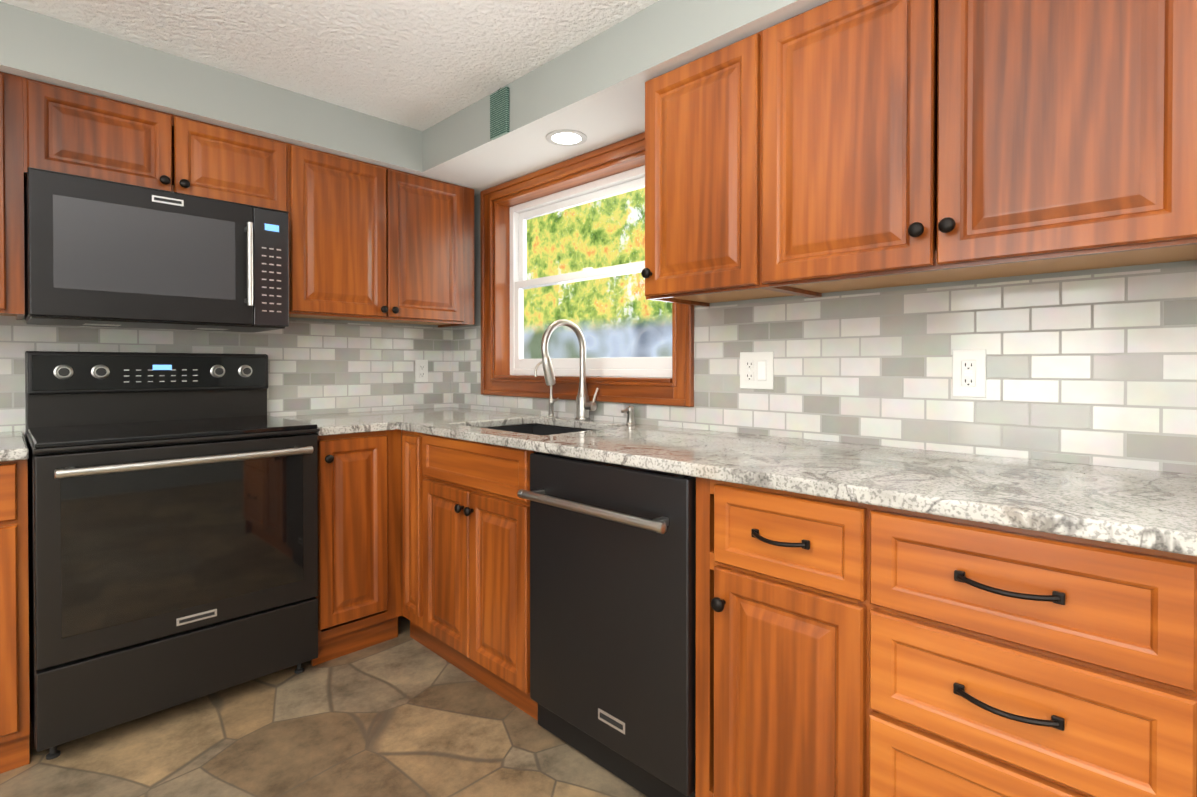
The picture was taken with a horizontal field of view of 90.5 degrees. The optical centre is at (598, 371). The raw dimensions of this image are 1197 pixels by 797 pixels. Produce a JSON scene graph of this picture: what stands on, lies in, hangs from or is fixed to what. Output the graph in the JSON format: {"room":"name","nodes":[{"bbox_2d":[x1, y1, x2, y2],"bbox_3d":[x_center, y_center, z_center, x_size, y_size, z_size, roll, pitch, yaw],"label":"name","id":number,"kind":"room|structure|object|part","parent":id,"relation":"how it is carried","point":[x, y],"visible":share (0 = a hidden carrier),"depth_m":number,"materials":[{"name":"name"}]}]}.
{"room":"kitchen","nodes":[
{"label":"kitchen","id":0,"kind":"room"},
{"bbox_2d":[0,616,646,796],"bbox_3d":[-0.523,1.173,-0.050,5.500,0.060,4.700,1,1,45],"label":"floor","id":1,"kind":"structure","parent":0,"point":[403,714],"depth_m":1.78,"materials":[{"name":"brown stone"}]},
{"bbox_2d":[0,459,29,773],"bbox_3d":[-2.103,0.688,1.590,0.621,0.882,0.816,1,1,45],"label":"base cabinet","id":2,"kind":"object","parent":1,"relation":"on","point":[14,592],"depth_m":1.64,"materials":[{"name":"brown wood"}]},
{"bbox_2d":[0,431,28,461],"bbox_3d":[-2.114,0.230,1.563,0.639,0.032,0.868,1,1,45],"label":"countertop","id":3,"kind":"structure","parent":2,"relation":"on","point":[13,446],"depth_m":1.67,"materials":[{"name":"stone"}]},
{"bbox_2d":[25,351,319,759],"bbox_3d":[-1.507,0.527,2.119,0.734,1.195,0.760,1,1,45],"label":"range","id":4,"kind":"object","parent":1,"relation":"on","point":[172,529],"visible":0.98,"depth_m":1.91,"materials":[{"name":"grey metal"}]},
{"bbox_2d":[311,435,327,665],"bbox_3d":[-1.547,0.683,2.153,0.621,0.882,0.828,1,1,45],"label":"base cabinet","id":5,"kind":"object","parent":1,"relation":"on","point":[322,597],"depth_m":2.23,"materials":[{"name":"brown wood"}]},
{"bbox_2d":[328,430,401,660],"bbox_3d":[-1.149,0.679,2.555,0.621,0.882,0.344,1,1,45],"label":"base cabinet","id":6,"kind":"object","parent":1,"relation":"on","point":[359,597],"depth_m":2.35,"materials":[{"name":"brown wood"}]},
{"bbox_2d":[278,412,395,435],"bbox_3d":[-1.155,0.221,2.529,0.645,0.032,0.308,1,1,45],"label":"countertop","id":7,"kind":"structure","parent":6,"relation":"on","point":[352,422],"depth_m":2.40,"materials":[{"name":"stone"}]},
{"bbox_2d":[402,430,413,638],"bbox_3d":[-0.539,0.679,2.604,0.219,0.882,0.621,1,1,45],"label":"base cabinet","id":8,"kind":"object","parent":1,"relation":"on","point":[407,436],"depth_m":2.41,"materials":[{"name":"brown wood"}]},
{"bbox_2d":[386,407,490,414],"bbox_3d":[-0.817,0.218,2.875,0.639,0.032,0.420,1,1,45],"label":"countertop","id":9,"kind":"structure","parent":8,"relation":"on","point":[442,410],"depth_m":2.98,"materials":[{"name":"stone"}]},
{"bbox_2d":[414,424,586,704],"bbox_3d":[-0.242,0.682,2.311,0.676,0.882,0.621,1,1,45],"label":"base cabinet","id":10,"kind":"object","parent":1,"relation":"on","point":[464,490],"depth_m":2.10,"materials":[{"name":"brown wood"}]},
{"bbox_2d":[360,411,1196,556],"bbox_3d":[0.173,0.227,1.884,3.441,0.032,0.641,1,1,45],"label":"countertop","id":11,"kind":"structure","parent":10,"relation":"on","point":[1148,509],"depth_m":1.27,"materials":[{"name":"stone"}]},
{"bbox_2d":[487,424,588,434],"bbox_3d":[-0.240,0.342,2.313,0.604,0.201,0.454,1,1,45],"label":"sink","id":12,"kind":"object","parent":11,"relation":"in","point":[536,429],"visible":0.06,"depth_m":2.60,"materials":[{"name":"grey"}]},
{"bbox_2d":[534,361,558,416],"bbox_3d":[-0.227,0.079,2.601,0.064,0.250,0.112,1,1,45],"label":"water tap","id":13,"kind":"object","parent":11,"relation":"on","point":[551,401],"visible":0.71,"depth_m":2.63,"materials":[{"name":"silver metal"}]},
{"bbox_2d":[541,319,598,420],"bbox_3d":[-0.120,-0.003,2.413,0.103,0.418,0.255,1,1,45],"label":"faucet","id":14,"kind":"object","parent":11,"relation":"on","point":[584,406],"visible":1,"depth_m":2.46,"materials":[{"name":"silver metal"}]},
{"bbox_2d":[621,406,634,424],"bbox_3d":[0.113,0.172,2.299,0.038,0.070,0.069,1,1,45],"label":"soap dispenser","id":15,"kind":"object","parent":11,"relation":"on","point":[629,410],"visible":1,"depth_m":2.30,"materials":[{"name":"silver metal"}]},
{"bbox_2d":[514,448,537,720],"bbox_3d":[0.222,0.686,1.852,0.688,0.882,0.621,1,1,45],"label":"base cabinet","id":16,"kind":"object","parent":1,"relation":"on","point":[522,700],"depth_m":1.88,"materials":[{"name":"brown wood"}]},
{"bbox_2d":[517,452,695,796],"bbox_3d":[0.187,0.686,1.823,0.610,0.874,0.672,1,1,45],"label":"dishwasher","id":17,"kind":"object","parent":1,"relation":"on","point":[612,618],"visible":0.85,"depth_m":1.58,"materials":[{"name":"grey metal"}]},
{"bbox_2d":[695,477,841,796],"bbox_3d":[0.589,0.689,1.490,0.424,0.882,0.621,1,1,45],"label":"base cabinet","id":18,"kind":"object","parent":1,"relation":"on","point":[769,561],"depth_m":1.28,"materials":[{"name":"brown wood"}]},
{"bbox_2d":[842,500,1196,796],"bbox_3d":[0.892,0.692,1.190,0.507,0.882,0.621,1,1,45],"label":"base cabinet","id":19,"kind":"object","parent":1,"relation":"on","point":[852,650],"depth_m":0.97,"materials":[{"name":"brown wood"}]},
{"bbox_2d":[0,0,658,130],"bbox_3d":[-0.523,-1.137,-0.070,5.500,0.080,4.700,1,1,45],"label":"ceiling","id":20,"kind":"structure","parent":0,"point":[421,65],"depth_m":1.99,"materials":[{"name":"white paint"}]},
{"bbox_2d":[0,0,830,195],"bbox_3d":[-0.523,-1.001,-0.070,5.200,0.190,4.400,1,1,45],"label":"soffit beam","id":21,"kind":"structure","parent":20,"relation":"attached to","point":[592,89],"depth_m":2.10,"materials":[{"name":"grey paint"}]},
{"bbox_2d":[490,86,508,139],"bbox_3d":[-0.389,-1.020,2.329,0.110,0.192,0.016,1,1,45],"label":"air vent grille","id":22,"kind":"object","parent":21,"relation":"attached to","point":[499,112],"visible":0.92,"depth_m":2.32,"materials":[{"name":"teal metal"}]},
{"bbox_2d":[546,129,586,145],"bbox_3d":[-0.127,-0.923,2.352,0.164,0.008,0.164,1,1,45],"label":"recessed light","id":23,"kind":"object","parent":21,"relation":"attached to","point":[565,137],"visible":1,"depth_m":2.34,"materials":[{"name":"white plastic"}]},
{"bbox_2d":[289,317,450,499],"bbox_3d":[-2.373,0.006,1.873,0.150,2.240,4.550,1,1,45],"label":"wall","id":24,"kind":"structure","parent":0,"point":[350,321],"depth_m":3.02,"materials":[{"name":"grey ceramic tile"}]},
{"bbox_2d":[0,72,31,319],"bbox_3d":[-2.202,-0.549,1.681,0.353,0.742,0.824,1,1,45],"label":"upper cabinet","id":25,"kind":"object","parent":24,"relation":"attached to","point":[15,91],"depth_m":1.84,"materials":[{"name":"brown wood"}]},
{"bbox_2d":[32,79,299,317],"bbox_3d":[-1.653,-0.554,2.236,0.353,0.742,0.836,1,1,45],"label":"upper cabinet","id":26,"kind":"object","parent":24,"relation":"attached to","point":[74,132],"depth_m":2.10,"materials":[{"name":"brown wood"}]},
{"bbox_2d":[24,167,288,331],"bbox_3d":[-1.607,-0.396,2.196,0.478,0.457,0.737,1,1,45],"label":"over-the-range microwave","id":27,"kind":"object","parent":26,"relation":"attached to","point":[101,253],"visible":1,"depth_m":2.02,"materials":[{"name":"grey metal"}]},
{"bbox_2d":[0,315,450,437],"bbox_3d":[-1.948,0.003,2.191,0.008,0.470,3.200,1,1,45],"label":"tile backsplash","id":28,"kind":"structure","parent":24,"relation":"attached to","point":[317,367],"depth_m":2.77,"materials":[{"name":"grey tile"}]},
{"bbox_2d":[415,360,427,381],"bbox_3d":[-0.950,-0.002,3.188,0.008,0.120,0.074,1,1,45],"label":"electrical outlet","id":29,"kind":"object","parent":28,"relation":"attached to","point":[421,370],"visible":1,"depth_m":3.19,"materials":[{"name":"white plastic"}]},
{"bbox_2d":[300,146,474,327],"bbox_3d":[-1.061,-0.560,2.835,0.353,0.742,0.890,1,1,45],"label":"upper cabinet","id":30,"kind":"object","parent":24,"relation":"attached to","point":[369,242],"depth_m":2.68,"materials":[{"name":"brown wood"}]},
{"bbox_2d":[451,151,1196,327],"bbox_3d":[1.076,0.009,1.558,5.200,2.240,0.150,1,1,45],"label":"wall","id":31,"kind":"structure","parent":0,"point":[477,295],"depth_m":1.72,"materials":[{"name":"grey paint"}]},
{"bbox_2d":[480,132,693,406],"bbox_3d":[-0.077,-0.402,2.670,1.330,1.053,0.180,1,1,45],"label":"window","id":32,"kind":"structure","parent":31,"relation":"in","point":[677,389],"depth_m":2.74,"materials":[{"name":"brown wood"}]},
{"bbox_3d":[-0.038,-0.414,2.710,1.128,0.873,0.068,1,1,45],"label":"window sash","id":33,"kind":"part","parent":32,"relation":"part of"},
{"bbox_2d":[641,38,776,306],"bbox_3d":[0.414,-0.576,1.850,0.430,0.692,0.353,1,1,45],"label":"upper cabinet","id":34,"kind":"object","parent":31,"relation":"attached to","point":[695,110],"depth_m":1.74,"materials":[{"name":"brown wood"}]},
{"bbox_2d":[451,266,1196,473],"bbox_3d":[0.455,0.005,2.061,3.592,0.470,0.008,1,1,45],"label":"tile backsplash","id":35,"kind":"structure","parent":31,"relation":"attached to","point":[1097,369],"depth_m":1.56,"materials":[{"name":"grey tile"}]},
{"bbox_2d":[740,352,773,389],"bbox_3d":[0.525,-0.003,1.978,0.124,0.124,0.010,1,1,45],"label":"outlet","id":36,"kind":"object","parent":35,"relation":"attached to","point":[756,370],"visible":1,"depth_m":1.98,"materials":[{"name":"white plastic"}]},
{"bbox_2d":[952,349,985,397],"bbox_3d":[0.965,0.005,1.544,0.076,0.124,0.009,1,1,45],"label":"outlet","id":37,"kind":"object","parent":35,"relation":"attached to","point":[969,373],"visible":1,"depth_m":1.54,"materials":[{"name":"white plastic"}]},
{"bbox_2d":[745,0,1188,297],"bbox_3d":[0.855,-0.572,1.414,0.890,0.692,0.353,1,1,45],"label":"upper cabinet","id":38,"kind":"object","parent":31,"relation":"attached to","point":[835,146],"depth_m":1.26,"materials":[{"name":"brown wood"}]},
{"bbox_2d":[1185,0,1196,260],"bbox_3d":[1.322,-0.568,0.953,0.505,0.692,0.353,1,1,45],"label":"upper cabinet","id":39,"kind":"object","parent":31,"relation":"attached to","point":[1191,76],"depth_m":1.01,"materials":[{"name":"brown wood"}]},
{"label":"outside","id":40,"kind":"structure","parent":0,"visible":0},
{"bbox_2d":[524,187,671,358],"bbox_3d":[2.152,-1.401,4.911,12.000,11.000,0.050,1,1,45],"label":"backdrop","id":41,"kind":"structure","parent":40,"point":[589,231],"depth_m":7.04,"materials":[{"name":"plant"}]}
]}

